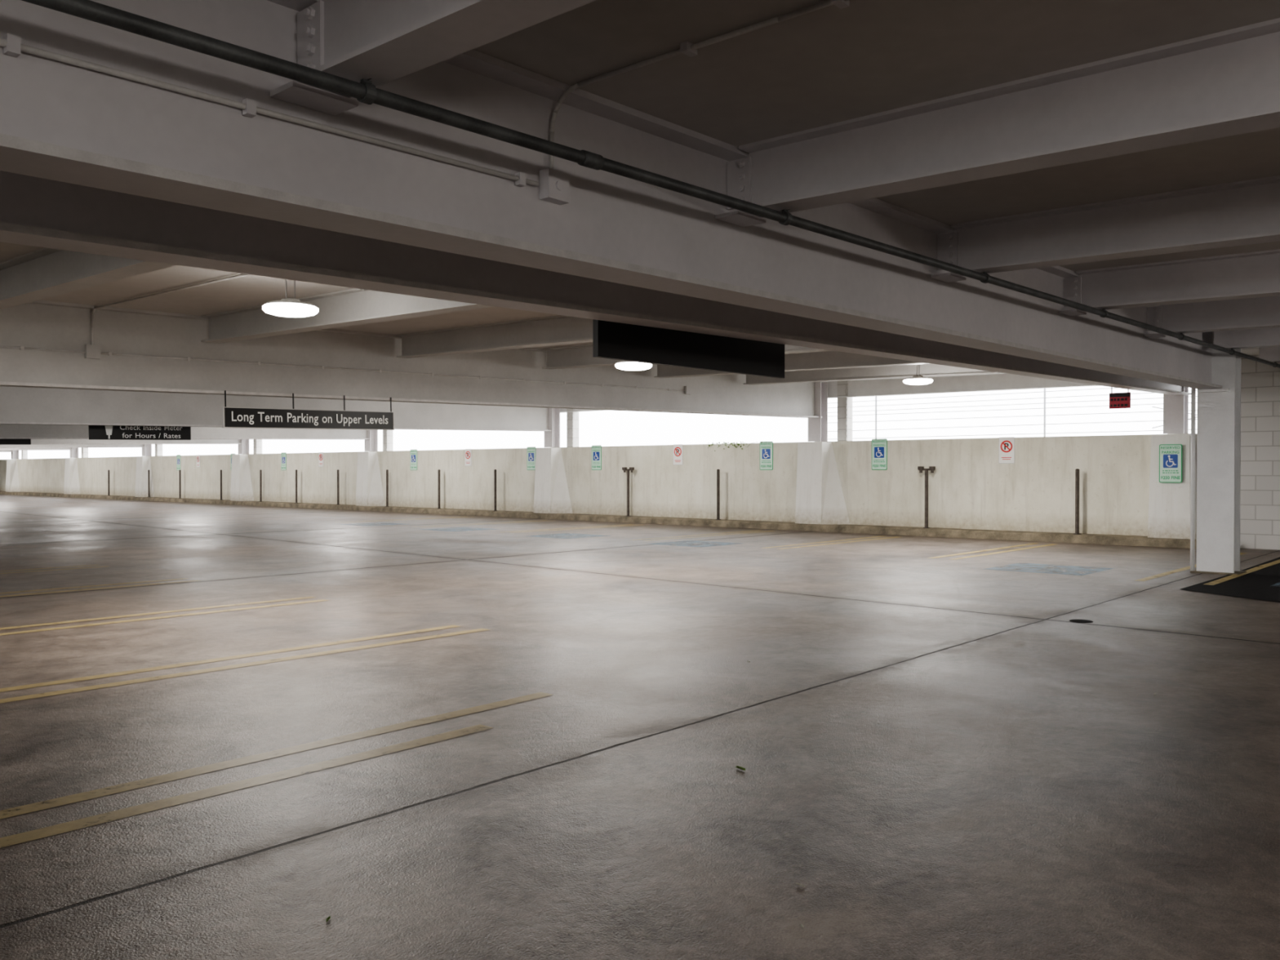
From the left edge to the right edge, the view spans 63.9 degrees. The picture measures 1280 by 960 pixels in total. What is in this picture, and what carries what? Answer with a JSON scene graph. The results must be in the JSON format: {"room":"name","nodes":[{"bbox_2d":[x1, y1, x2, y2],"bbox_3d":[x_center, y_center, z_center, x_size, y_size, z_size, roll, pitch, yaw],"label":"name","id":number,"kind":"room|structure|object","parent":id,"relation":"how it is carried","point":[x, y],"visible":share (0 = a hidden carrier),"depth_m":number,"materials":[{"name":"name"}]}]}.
{"room":"parking garage","nodes":[
{"label":"parking garage","id":0,"kind":"room"},
{"bbox_2d":[0,433,1196,536],"bbox_3d":[-20.459,-0.045,50.160,86.800,2.380,0.250,0,1,42],"label":"wall","id":1,"kind":"structure","parent":0,"point":[968,486],"depth_m":29.41,"materials":[{"name":"beige concrete"}]},
{"bbox_2d":[69,447,78,457],"bbox_3d":[-34.437,-2.147,62.411,0.400,1.600,0.360,0,1,42],"label":"wall column","id":2,"kind":"structure","parent":1,"relation":"on","point":[73,453],"depth_m":62.41,"materials":[{"name":"paint"}]},
{"bbox_2d":[142,444,151,456],"bbox_3d":[-26.735,-2.084,55.573,0.400,1.600,0.360,0,1,42],"label":"wall column","id":3,"kind":"structure","parent":1,"relation":"on","point":[146,451],"depth_m":55.56,"materials":[{"name":"paint"}]},
{"bbox_2d":[176,454,180,470],"bbox_3d":[-23.839,-0.901,52.972,0.440,0.800,0.017,0,1,42],"label":"parking sign","id":4,"kind":"object","parent":1,"relation":"attached to","point":[178,456],"visible":1,"depth_m":52.98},
{"bbox_2d":[238,439,249,453],"bbox_3d":[-18.734,-2.020,48.470,0.400,1.600,0.360,0,1,42],"label":"wall column","id":5,"kind":"structure","parent":1,"relation":"on","point":[242,448],"depth_m":48.46,"materials":[{"name":"paint"}]},
{"bbox_2d":[280,452,286,470],"bbox_3d":[-15.987,-0.838,46.001,0.440,0.800,0.017,0,1,42],"label":"parking sign","id":6,"kind":"object","parent":1,"relation":"attached to","point":[283,455],"visible":1,"depth_m":45.99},
{"bbox_2d":[318,452,323,466],"bbox_3d":[-13.669,-0.879,43.942,0.380,0.620,0.018,0,1,42],"label":"no parking sign","id":7,"kind":"object","parent":1,"relation":"attached to","point":[320,454],"visible":1,"depth_m":43.94,"materials":[{"name":"metal"}]},
{"bbox_2d":[364,430,377,451],"bbox_3d":[-10.882,-1.957,41.499,0.400,1.600,0.360,0,1,42],"label":"wall column","id":8,"kind":"structure","parent":1,"relation":"on","point":[371,445],"depth_m":41.49,"materials":[{"name":"paint"}]},
{"bbox_2d":[410,448,417,470],"bbox_3d":[-8.733,-0.779,39.561,0.440,0.800,0.017,0,1,42],"label":"parking sign","id":9,"kind":"object","parent":1,"relation":"attached to","point":[413,452],"visible":1,"depth_m":39.54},
{"bbox_2d":[464,448,471,466],"bbox_3d":[-6.266,-0.819,37.369,0.380,0.620,0.018,0,1,42],"label":"no parking sign","id":10,"kind":"object","parent":1,"relation":"attached to","point":[468,452],"visible":1,"depth_m":37.36,"materials":[{"name":"metal"}]},
{"bbox_2d":[527,446,535,470],"bbox_3d":[-3.723,-0.739,35.113,0.440,0.800,0.017,0,1,42],"label":"parking sign","id":11,"kind":"object","parent":1,"relation":"attached to","point":[531,450],"visible":1,"depth_m":35.10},
{"bbox_2d":[543,408,559,447],"bbox_3d":[-2.955,-1.893,34.461,0.400,1.600,0.360,0,1,42],"label":"wall column","id":12,"kind":"structure","parent":1,"relation":"on","point":[551,438],"depth_m":34.46,"materials":[{"name":"paint"}]},
{"bbox_2d":[591,444,601,470],"bbox_3d":[-1.405,-0.720,33.055,0.440,0.800,0.017,0,1,42],"label":"parking sign","id":13,"kind":"object","parent":1,"relation":"attached to","point":[596,449],"visible":1,"depth_m":33.04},
{"bbox_2d":[673,444,683,465],"bbox_3d":[1.137,-0.759,30.797,0.380,0.620,0.018,0,1,42],"label":"no parking sign","id":14,"kind":"object","parent":1,"relation":"attached to","point":[677,448],"visible":1,"depth_m":30.78,"materials":[{"name":"metal"}]},
{"bbox_2d":[707,441,762,451],"bbox_3d":[2.726,-0.966,29.349,2.001,0.287,0.183,0,1,42],"label":"ivy","id":15,"kind":"object","parent":1,"relation":"attached to","point":[724,442],"visible":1,"depth_m":29.44,"materials":[{"name":"green plant"}]},
{"bbox_2d":[760,441,773,470],"bbox_3d":[3.531,-0.680,28.673,0.440,0.800,0.017,0,1,42],"label":"parking sign","id":16,"kind":"object","parent":1,"relation":"attached to","point":[766,447],"visible":1,"depth_m":28.66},
{"bbox_2d":[808,382,827,441],"bbox_3d":[4.785,-1.831,27.590,0.400,1.600,0.360,0,1,42],"label":"wall column","id":17,"kind":"structure","parent":1,"relation":"on","point":[817,427],"depth_m":27.53,"materials":[{"name":"paint"}]},
{"bbox_2d":[871,438,887,470],"bbox_3d":[6.148,-0.659,26.349,0.440,0.800,0.017,0,1,42],"label":"parking sign","id":18,"kind":"object","parent":1,"relation":"attached to","point":[879,446],"visible":1,"depth_m":26.34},
{"bbox_2d":[998,436,1014,463],"bbox_3d":[8.630,-0.699,24.144,0.380,0.620,0.018,0,1,42],"label":"no parking sign","id":19,"kind":"object","parent":1,"relation":"attached to","point":[1006,445],"visible":1,"depth_m":24.14,"materials":[{"name":"metal"}]},
{"bbox_2d":[1163,386,1188,434],"bbox_3d":[11.365,-1.778,21.748,0.400,1.600,0.360,0,1,42],"label":"wall column","id":20,"kind":"structure","parent":1,"relation":"on","point":[1175,407],"depth_m":21.64,"materials":[{"name":"paint"}]},
{"bbox_2d":[0,493,1279,959],"bbox_3d":[-27.017,1.459,32.092,101.600,0.300,36.700,0,1,42],"label":"floor","id":21,"kind":"structure","parent":0,"point":[948,764],"depth_m":5.84,"materials":[{"name":"concrete"}]},
{"bbox_2d":[0,564,97,571],"bbox_3d":[-12.299,1.471,13.876,0.150,0.001,9.400,0,1,42],"label":"parking line","id":22,"kind":"object","parent":21,"relation":"on","point":[86,565],"visible":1,"depth_m":16.80,"materials":[{"name":"yellow paint"}]},
{"bbox_2d":[0,565,106,573],"bbox_3d":[-12.000,1.474,13.610,0.148,0.001,9.400,0,1,42],"label":"parking line","id":23,"kind":"object","parent":21,"relation":"on","point":[106,566],"visible":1,"depth_m":16.46,"materials":[{"name":"yellow paint"}]},
{"bbox_2d":[0,577,186,593],"bbox_3d":[-9.832,1.491,11.685,0.147,0.001,9.400,0,1,42],"label":"parking line","id":24,"kind":"object","parent":21,"relation":"on","point":[182,578],"visible":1,"depth_m":14.24,"materials":[{"name":"yellow paint"}]},
{"bbox_2d":[0,580,199,596],"bbox_3d":[-9.531,1.493,11.418,0.146,0.001,9.400,0,1,42],"label":"parking line","id":25,"kind":"object","parent":21,"relation":"on","point":[188,580],"visible":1,"depth_m":13.85,"materials":[{"name":"yellow paint"}]},
{"bbox_2d":[0,596,315,629],"bbox_3d":[-7.271,1.511,9.445,0.147,0.001,9.450,0,1,42],"label":"parking line","id":26,"kind":"object","parent":21,"relation":"on","point":[142,614],"visible":1,"depth_m":11.47,"materials":[{"name":"yellow paint"}]},
{"bbox_2d":[0,599,328,635],"bbox_3d":[-6.990,1.514,9.162,0.149,0.001,9.400,0,1,42],"label":"parking line","id":27,"kind":"object","parent":21,"relation":"on","point":[237,609],"visible":1,"depth_m":11.09,"materials":[{"name":"yellow paint"}]},
{"bbox_2d":[0,625,459,692],"bbox_3d":[-4.919,1.532,7.156,0.148,0.001,9.150,0,1,42],"label":"parking line","id":28,"kind":"object","parent":21,"relation":"on","point":[94,677],"visible":1,"depth_m":8.61,"materials":[{"name":"yellow paint"}]},
{"bbox_2d":[0,628,489,702],"bbox_3d":[-4.602,1.534,6.909,0.146,0.001,9.200,0,1,42],"label":"parking line","id":29,"kind":"object","parent":21,"relation":"on","point":[135,681],"visible":1,"depth_m":8.29,"materials":[{"name":"yellow paint"}]},
{"bbox_2d":[0,724,493,848],"bbox_3d":[-3.169,1.561,3.931,0.149,0.001,6.650,0,1,42],"label":"parking line","id":30,"kind":"object","parent":21,"relation":"on","point":[31,835],"visible":1,"depth_m":5.13,"materials":[{"name":"yellow paint"}]},
{"bbox_2d":[0,692,551,818],"bbox_3d":[-3.168,1.556,4.532,0.144,0.001,7.550,0,1,42],"label":"parking line","id":31,"kind":"object","parent":21,"relation":"on","point":[76,797],"visible":1,"depth_m":5.64,"materials":[{"name":"yellow paint"}]},
{"bbox_2d":[338,522,404,526],"bbox_3d":[-7.907,1.318,30.569,1.560,0.003,1.560,0,1,42],"label":"floor marking","id":32,"kind":"object","parent":21,"relation":"on","point":[371,523],"visible":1,"depth_m":30.44,"materials":[{"name":"blue paint"}]},
{"bbox_2d":[420,527,497,531],"bbox_3d":[-4.916,1.342,27.914,1.560,0.003,1.560,0,1,42],"label":"floor marking","id":33,"kind":"object","parent":21,"relation":"on","point":[458,529],"visible":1,"depth_m":27.90,"materials":[{"name":"blue paint"}]},
{"bbox_2d":[527,533,609,538],"bbox_3d":[-1.775,1.367,25.125,1.560,0.003,1.560,0,1,42],"label":"floor marking","id":34,"kind":"object","parent":21,"relation":"on","point":[564,535],"visible":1,"depth_m":25.11,"materials":[{"name":"blue paint"}]},
{"bbox_2d":[0,490,1196,548],"bbox_3d":[-20.602,1.053,49.782,87.100,0.190,0.520,0,1,42],"label":"curb","id":35,"kind":"structure","parent":21,"relation":"on","point":[1095,539],"depth_m":28.67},
{"bbox_2d":[5,459,19,491],"bbox_3d":[-42.247,-0.299,69.041,1.460,2.175,0.440,0,1,42],"label":"pilaster","id":36,"kind":"object","parent":35,"relation":"on","point":[12,484],"visible":0.93,"depth_m":68.92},
{"bbox_2d":[63,457,79,493],"bbox_3d":[-34.395,-0.236,62.070,1.460,2.175,0.440,0,1,42],"label":"pilaster","id":37,"kind":"object","parent":35,"relation":"on","point":[71,486],"visible":1,"depth_m":61.96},
{"bbox_2d":[134,456,154,497],"bbox_3d":[-26.692,-0.174,55.232,1.460,2.175,0.440,0,1,42],"label":"pilaster","id":38,"kind":"object","parent":35,"relation":"on","point":[143,463],"visible":1,"depth_m":55.12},
{"bbox_2d":[178,470,182,498],"bbox_3d":[-23.474,0.210,52.338,0.154,1.460,0.154,0,1,42],"label":"post","id":39,"kind":"object","parent":35,"relation":"on","point":[180,471],"visible":1,"depth_m":52.31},
{"bbox_2d":[230,454,253,501],"bbox_3d":[-18.691,-0.109,48.128,1.460,2.175,0.440,0,1,42],"label":"pilaster","id":40,"kind":"object","parent":35,"relation":"on","point":[241,480],"visible":1,"depth_m":48.02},
{"bbox_2d":[258,469,262,502],"bbox_3d":[-17.342,0.259,46.894,0.155,1.460,0.154,0,1,42],"label":"post","id":41,"kind":"object","parent":35,"relation":"on","point":[260,470],"visible":1,"depth_m":46.86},
{"bbox_2d":[337,469,338,504],"bbox_3d":[-12.556,0.298,42.645,0.154,1.460,0.154,0,1,42],"label":"post","id":42,"kind":"object","parent":35,"relation":"on","point":[337,469],"visible":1,"depth_m":42.61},
{"bbox_2d":[355,451,385,506],"bbox_3d":[-10.839,-0.046,41.157,1.460,2.175,0.440,0,1,42],"label":"pilaster","id":43,"kind":"object","parent":35,"relation":"on","point":[369,489],"visible":1,"depth_m":41.05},
{"bbox_2d":[385,469,389,506],"bbox_3d":[-9.939,0.319,40.322,0.154,1.460,0.154,0,1,42],"label":"post","id":44,"kind":"object","parent":35,"relation":"on","point":[387,470],"visible":1,"depth_m":40.29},
{"bbox_2d":[437,469,440,508],"bbox_3d":[-7.471,0.339,38.131,0.154,1.460,0.154,0,1,42],"label":"post","id":45,"kind":"object","parent":35,"relation":"on","point":[438,470],"visible":1,"depth_m":38.10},
{"bbox_2d":[493,469,497,511],"bbox_3d":[-5.079,0.358,36.006,0.154,1.460,0.154,0,1,42],"label":"post","id":46,"kind":"object","parent":35,"relation":"on","point":[495,470],"visible":1,"depth_m":35.97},
{"bbox_2d":[533,447,572,513],"bbox_3d":[-2.912,0.018,34.120,1.460,2.175,0.440,0,1,42],"label":"pilaster","id":47,"kind":"object","parent":35,"relation":"on","point":[551,495],"visible":1,"depth_m":34.02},
{"bbox_2d":[622,466,634,516],"bbox_3d":[-0.367,0.366,31.823,0.420,1.520,0.154,0,1,42],"label":"post","id":48,"kind":"object","parent":35,"relation":"on","point":[624,468],"visible":1,"depth_m":31.79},
{"bbox_2d":[715,469,720,519],"bbox_3d":[2.250,0.417,29.500,0.154,1.460,0.154,0,1,42],"label":"post","id":49,"kind":"object","parent":35,"relation":"on","point":[717,470],"visible":1,"depth_m":29.47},
{"bbox_2d":[795,441,849,524],"bbox_3d":[4.827,0.080,27.249,1.460,2.175,0.440,0,1,42],"label":"pilaster","id":50,"kind":"object","parent":35,"relation":"on","point":[820,497],"visible":1,"depth_m":27.17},
{"bbox_2d":[917,466,935,528],"bbox_3d":[7.051,0.426,25.237,0.420,1.520,0.154,0,1,42],"label":"post","id":51,"kind":"object","parent":35,"relation":"on","point":[920,468],"visible":1,"depth_m":25.20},
{"bbox_2d":[1073,468,1080,534],"bbox_3d":[9.743,0.478,22.848,0.154,1.460,0.154,0,1,42],"label":"post","id":52,"kind":"object","parent":35,"relation":"on","point":[1077,470],"visible":1,"depth_m":22.82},
{"bbox_2d":[1147,434,1196,539],"bbox_3d":[11.408,0.133,21.406,1.460,2.175,0.440,0,1,42],"label":"wall","id":53,"kind":"structure","parent":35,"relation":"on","point":[1169,503],"depth_m":21.43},
{"bbox_2d":[1159,444,1182,482],"bbox_3d":[11.069,-0.344,21.396,0.440,0.800,0.017,0,1,42],"label":"parking sign","id":54,"kind":"object","parent":53,"relation":"attached to","point":[1170,455],"visible":1,"depth_m":21.39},
{"bbox_2d":[629,529,759,540],"bbox_3d":[1.529,1.365,25.535,0.142,0.001,5.200,0,1,42],"label":"parking line","id":55,"kind":"object","parent":21,"relation":"on","point":[759,530],"visible":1,"depth_m":25.11,"materials":[{"name":"yellow paint"}]},
{"bbox_2d":[649,540,743,546],"bbox_3d":[1.216,1.392,22.470,1.560,0.003,1.560,0,1,42],"label":"floor marking","id":56,"kind":"object","parent":21,"relation":"on","point":[704,544],"visible":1,"depth_m":22.31,"materials":[{"name":"blue paint"}]},
{"bbox_2d":[643,530,775,541],"bbox_3d":[1.828,1.368,25.269,0.144,0.001,5.200,0,1,42],"label":"parking line","id":57,"kind":"object","parent":21,"relation":"on","point":[769,531],"visible":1,"depth_m":25.11,"materials":[{"name":"yellow paint"}]},
{"bbox_2d":[764,536,881,548],"bbox_3d":[4.259,1.387,23.111,0.144,0.001,5.200,0,1,42],"label":"parking line","id":58,"kind":"object","parent":21,"relation":"on","point":[874,536],"visible":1,"depth_m":22.82,"materials":[{"name":"yellow paint"}]},
{"bbox_2d":[777,536,899,549],"bbox_3d":[4.558,1.390,22.846,0.144,0.001,5.200,0,1,42],"label":"parking line","id":59,"kind":"object","parent":21,"relation":"on","point":[896,536],"visible":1,"depth_m":22.57,"materials":[{"name":"yellow paint"}]},
{"bbox_2d":[927,542,1039,558],"bbox_3d":[7.024,1.410,20.657,0.138,0.001,5.200,0,1,42],"label":"parking line","id":60,"kind":"object","parent":21,"relation":"on","point":[1033,543],"visible":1,"depth_m":20.39,"materials":[{"name":"yellow paint"}]},
{"bbox_2d":[951,543,1057,559],"bbox_3d":[7.326,1.412,20.388,0.143,0.001,5.200,0,1,42],"label":"parking line","id":61,"kind":"object","parent":21,"relation":"on","point":[1051,544],"visible":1,"depth_m":20.08,"materials":[{"name":"yellow paint"}]},
{"bbox_2d":[986,562,1113,575],"bbox_3d":[6.659,1.444,16.701,1.560,0.003,1.560,0,1,42],"label":"floor marking","id":62,"kind":"object","parent":21,"relation":"on","point":[1066,571],"visible":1,"depth_m":16.59,"materials":[{"name":"blue paint"}]},
{"bbox_2d":[1069,619,1093,622],"bbox_3d":[4.687,1.499,10.897,0.240,0.005,0.240,0,1,42],"label":"drain cover","id":63,"kind":"object","parent":21,"relation":"on","point":[1071,620],"depth_m":10.90,"materials":[{"name":"metal"}]},
{"bbox_2d":[1135,552,1247,581],"bbox_3d":[9.486,1.439,17.401,0.151,0.001,6.800,0,1,42],"label":"parking line","id":64,"kind":"object","parent":21,"relation":"on","point":[1241,553],"visible":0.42,"depth_m":15.94,"materials":[{"name":"yellow paint"}]},
{"bbox_2d":[1190,331,1246,574],"bbox_3d":[9.060,-0.465,16.076,0.681,3.838,0.600,0,1,42],"label":"steel column","id":65,"kind":"structure","parent":21,"relation":"on","point":[1219,410],"depth_m":15.95,"materials":[{"name":"white paint"}]},
{"bbox_2d":[0,0,1222,389],"bbox_3d":[-1.029,-1.611,4.791,0.320,1.334,29.820,0,1,42],"label":"girder","id":66,"kind":"object","parent":65,"relation":"on","point":[62,122],"visible":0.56,"depth_m":5.03,"materials":[{"name":"concrete"}]},
{"bbox_2d":[0,0,849,204],"bbox_3d":[-0.834,-1.542,-4.689,12.840,0.794,15.700,0,1,42],"label":"conduit","id":67,"kind":"object","parent":66,"relation":"attached to","point":[554,185],"visible":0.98,"depth_m":4.51,"materials":[{"name":"metal"}]},
{"bbox_2d":[270,0,595,115],"bbox_3d":[3.419,-1.638,0.025,12.940,0.658,0.300,0,1,42],"label":"cross beam","id":68,"kind":"structure","parent":66,"relation":"attached to","point":[384,42],"depth_m":3.88,"materials":[{"name":"concrete"}]},
{"bbox_2d":[715,17,1279,226],"bbox_3d":[5.411,-1.710,2.268,12.940,0.658,0.300,0,1,42],"label":"cross beam","id":69,"kind":"structure","parent":66,"relation":"attached to","point":[1225,83],"depth_m":5.25,"materials":[{"name":"concrete"}]},
{"bbox_2d":[930,175,1279,282],"bbox_3d":[7.402,-1.781,4.511,12.940,0.658,0.300,0,1,42],"label":"cross beam","id":70,"kind":"structure","parent":66,"relation":"attached to","point":[1244,212],"depth_m":7.80,"materials":[{"name":"concrete"}]},
{"bbox_2d":[1059,248,1279,315],"bbox_3d":[9.428,-1.854,6.791,12.940,0.658,0.300,0,1,42],"label":"cross beam","id":71,"kind":"structure","parent":66,"relation":"attached to","point":[1255,274],"depth_m":10.32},
{"bbox_2d":[21,0,1279,368],"bbox_3d":[1.296,-1.653,6.792,0.080,0.712,35.901,0,1,42],"label":"pipe","id":72,"kind":"object","parent":71,"relation":"hanging from","point":[365,91],"visible":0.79,"depth_m":4.49,"materials":[{"name":"metal"}]},
{"bbox_2d":[1143,295,1279,337],"bbox_3d":[11.453,-1.926,9.071,12.940,0.658,0.300,0,1,42],"label":"cross beam","id":73,"kind":"structure","parent":66,"relation":"attached to","point":[1259,313],"depth_m":12.82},
{"bbox_2d":[1180,556,1279,602],"bbox_3d":[14.644,1.480,12.554,12.750,0.001,9.800,0,1,42],"label":"asphalt patch","id":74,"kind":"object","parent":21,"relation":"on","point":[1255,584],"visible":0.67,"depth_m":14.11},
{"bbox_2d":[1204,559,1279,585],"bbox_3d":[10.392,1.433,17.065,0.150,0.001,7.500,0,1,42],"label":"parking line","id":75,"kind":"object","parent":74,"relation":"on","point":[1232,576],"visible":1,"depth_m":15.72,"materials":[{"name":"yellow paint"}]},
{"bbox_2d":[0,0,1279,355],"bbox_3d":[-27.017,-2.453,32.056,101.600,1.356,36.700,0,1,42],"label":"ceiling","id":76,"kind":"structure","parent":0,"point":[830,64],"depth_m":5.12,"materials":[{"name":"concrete"}]},
{"bbox_2d":[0,439,31,444],"bbox_3d":[-20.146,-1.424,31.845,0.030,0.650,2.200,0,2,42],"label":"hanging sign","id":77,"kind":"object","parent":76,"relation":"hanging from","point":[2,442],"visible":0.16,"depth_m":32.33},
{"bbox_2d":[0,448,75,450],"bbox_3d":[-46.335,-1.964,49.012,0.300,2.021,35.800,0,1,42],"label":"girder","id":78,"kind":"object","parent":76,"relation":"attached to","point":[1,449],"visible":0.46,"depth_m":60.61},
{"bbox_2d":[0,444,147,448],"bbox_3d":[-38.633,-1.901,42.174,0.300,2.021,35.800,0,1,42],"label":"girder","id":79,"kind":"object","parent":76,"relation":"attached to","point":[32,446],"visible":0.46,"depth_m":52.62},
{"bbox_2d":[0,247,177,310],"bbox_3d":[-5.260,-1.995,9.534,8.610,0.553,0.240,0,1,42],"label":"cross beam","id":80,"kind":"structure","parent":76,"relation":"attached to","point":[44,273],"depth_m":9.77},
{"bbox_2d":[31,439,244,444],"bbox_3d":[-30.631,-1.837,35.070,0.300,2.021,35.800,0,1,42],"label":"girder","id":81,"kind":"object","parent":76,"relation":"attached to","point":[33,441],"visible":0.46,"depth_m":44.71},
{"bbox_2d":[88,425,191,439],"bbox_3d":[-12.116,-1.396,24.917,0.037,0.840,2.400,0,2,42],"label":"sign","id":82,"kind":"object","parent":76,"relation":"hanging from","point":[95,432],"visible":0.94,"depth_m":24.86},
{"bbox_2d":[0,424,373,439],"bbox_3d":[-22.779,-1.774,28.099,0.300,2.021,35.800,0,1,42],"label":"girder","id":83,"kind":"object","parent":76,"relation":"attached to","point":[6,431],"visible":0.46,"depth_m":36.68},
{"bbox_2d":[0,386,555,431],"bbox_3d":[-14.853,-1.777,21.061,0.300,1.887,35.800,0,1,42],"label":"girder","id":84,"kind":"object","parent":76,"relation":"attached to","point":[18,405],"visible":0.54,"depth_m":25.30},
{"bbox_2d":[262,279,318,317],"bbox_3d":[-3.742,-1.998,10.980,0.576,0.481,0.576,0,1,42],"label":"ceiling lamp","id":85,"kind":"object","parent":76,"relation":"hanging from","point":[286,307],"visible":0.99,"depth_m":10.81,"materials":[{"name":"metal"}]},
{"bbox_2d":[200,288,495,343],"bbox_3d":[-3.036,-2.074,12.038,8.610,0.553,0.240,0,1,42],"label":"cross beam","id":86,"kind":"structure","parent":76,"relation":"attached to","point":[355,306],"depth_m":12.67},
{"bbox_2d":[0,299,822,417],"bbox_3d":[-7.113,-1.796,14.189,0.300,1.723,35.800,0,1,42],"label":"girder","id":87,"kind":"object","parent":76,"relation":"attached to","point":[37,324],"visible":0.76,"depth_m":16.34,"materials":[{"name":"concrete"}]},
{"bbox_2d":[222,390,394,430],"bbox_3d":[-5.139,-1.078,16.158,0.047,0.548,2.970,0,2,42],"label":"hanging sign","id":88,"kind":"object","parent":87,"relation":"hanging from","point":[232,417],"visible":1,"depth_m":16.03,"materials":[{"name":"metal"}]},
{"bbox_2d":[0,273,691,394],"bbox_3d":[-5.243,-1.910,12.855,4.534,0.809,24.290,0,1,42],"label":"conduit","id":89,"kind":"object","parent":87,"relation":"attached to","point":[91,351],"visible":0.96,"depth_m":14.04,"materials":[{"name":"metal"}]},
{"bbox_2d":[396,315,592,358],"bbox_3d":[-0.812,-2.154,14.543,8.610,0.553,0.240,0,1,42],"label":"cross beam","id":90,"kind":"structure","parent":76,"relation":"attached to","point":[558,330],"depth_m":15.71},
{"bbox_2d":[0,170,1191,395],"bbox_3d":[-0.420,-1.715,8.248,0.300,1.457,35.800,0,1,42],"label":"girder","id":91,"kind":"object","parent":76,"relation":"attached to","point":[35,211],"visible":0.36,"depth_m":6.84,"materials":[{"name":"concrete"}]},
{"bbox_2d":[1109,386,1130,408],"bbox_3d":[9.108,-1.582,19.462,0.380,0.450,0.038,0,1,42],"label":"sign","id":92,"kind":"object","parent":91,"relation":"hanging from","point":[1117,400],"visible":0.86,"depth_m":19.46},
{"bbox_2d":[615,360,652,370],"bbox_3d":[-0.101,-2.057,15.985,0.576,0.687,0.576,0,1,42],"label":"ceiling lamp","id":93,"kind":"object","parent":76,"relation":"hanging from","point":[623,365],"visible":0.64,"depth_m":15.79,"materials":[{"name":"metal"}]},
{"bbox_2d":[542,344,831,369],"bbox_3d":[1.412,-2.234,17.047,8.610,0.553,0.240,0,1,42],"label":"cross beam","id":94,"kind":"structure","parent":76,"relation":"attached to","point":[580,356],"depth_m":19.29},
{"bbox_2d":[592,319,784,378],"bbox_3d":[0.570,-1.642,9.890,0.060,1.146,2.870,0,1,42],"label":"sign","id":95,"kind":"object","parent":76,"relation":"hanging from","point":[611,340],"visible":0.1,"depth_m":9.70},
{"bbox_2d":[653,351,932,377],"bbox_3d":[3.603,-2.312,19.514,8.610,0.553,0.240,0,1,42],"label":"cross beam","id":96,"kind":"structure","parent":76,"relation":"attached to","point":[824,360],"depth_m":19.65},
{"bbox_2d":[560,373,1100,413],"bbox_3d":[-20.329,-2.673,50.282,86.800,0.633,0.200,0,1,42],"label":"beam","id":97,"kind":"structure","parent":76,"relation":"attached to","point":[994,382],"depth_m":25.41,"materials":[{"name":"white paint"}]},
{"bbox_2d":[743,364,1006,384],"bbox_3d":[5.794,-2.391,21.981,8.610,0.553,0.240,0,1,42],"label":"cross beam","id":98,"kind":"structure","parent":76,"relation":"attached to","point":[925,370],"depth_m":22.64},
{"bbox_2d":[902,364,933,384],"bbox_3d":[5.548,-2.221,20.463,0.576,0.635,0.576,0,1,42],"label":"ceiling lamp","id":99,"kind":"object","parent":76,"relation":"hanging from","point":[915,380],"visible":0.98,"depth_m":20.28,"materials":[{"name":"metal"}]},
{"bbox_2d":[1213,327,1279,350],"bbox_3d":[13.371,-1.992,11.112,12.780,0.658,0.240,0,1,42],"label":"cross beam","id":100,"kind":"structure","parent":76,"relation":"attached to","point":[1263,337],"depth_m":15.04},
{"bbox_2d":[1257,346,1279,363],"bbox_3d":[15.496,-2.068,13.504,12.780,0.658,0.240,0,1,42],"label":"cross beam","id":101,"kind":"structure","parent":76,"relation":"attached to","point":[1272,354],"depth_m":17.62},
{"bbox_2d":[1240,355,1279,550],"bbox_3d":[17.455,-0.552,16.794,14.200,4.000,0.300,0,1,42],"label":"wall","id":102,"kind":"structure","parent":0,"point":[1260,506],"depth_m":20.88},
{"label":"outside","id":103,"kind":"structure","parent":0,"visible":0},
{"bbox_3d":[-37.390,1.824,33.214,340.000,0.350,280.000,0,1,42],"label":"ground","id":104,"kind":"structure","parent":103,"visible":0},
{"bbox_2d":[81,447,88,457],"bbox_3d":[-33.735,-0.791,62.312,0.300,4.350,0.295,0,1,42],"label":"pier","id":105,"kind":"structure","parent":104,"relation":"on","point":[84,450],"depth_m":62.19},
{"bbox_2d":[155,444,162,456],"bbox_3d":[-26.032,-0.729,55.473,0.300,4.350,0.295,0,1,42],"label":"pier","id":106,"kind":"structure","parent":104,"relation":"on","point":[158,447],"depth_m":55.35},
{"bbox_2d":[253,439,262,453],"bbox_3d":[-18.031,-0.664,48.370,0.300,4.350,0.295,0,1,42],"label":"pier","id":107,"kind":"structure","parent":104,"relation":"on","point":[257,443],"depth_m":48.26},
{"bbox_2d":[382,430,393,451],"bbox_3d":[-10.179,-0.601,41.399,0.300,4.350,0.295,0,1,42],"label":"pier","id":108,"kind":"structure","parent":104,"relation":"on","point":[388,435],"depth_m":41.28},
{"bbox_2d":[566,408,578,447],"bbox_3d":[-2.252,-0.537,34.361,0.300,4.350,0.295,0,1,42],"label":"pier","id":109,"kind":"structure","parent":104,"relation":"on","point":[572,418],"depth_m":34.25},
{"bbox_2d":[837,380,852,441],"bbox_3d":[5.487,-0.474,27.490,0.300,4.350,0.295,0,1,42],"label":"pier","id":110,"kind":"structure","parent":104,"relation":"on","point":[844,405],"depth_m":27.37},
{"bbox_2d":[827,387,1197,439],"bbox_3d":[10.158,-0.334,25.748,13.000,4.200,0.050,0,1,42],"label":"wire fence","id":111,"kind":"object","parent":104,"relation":"on","point":[1044,391],"visible":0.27,"depth_m":26.34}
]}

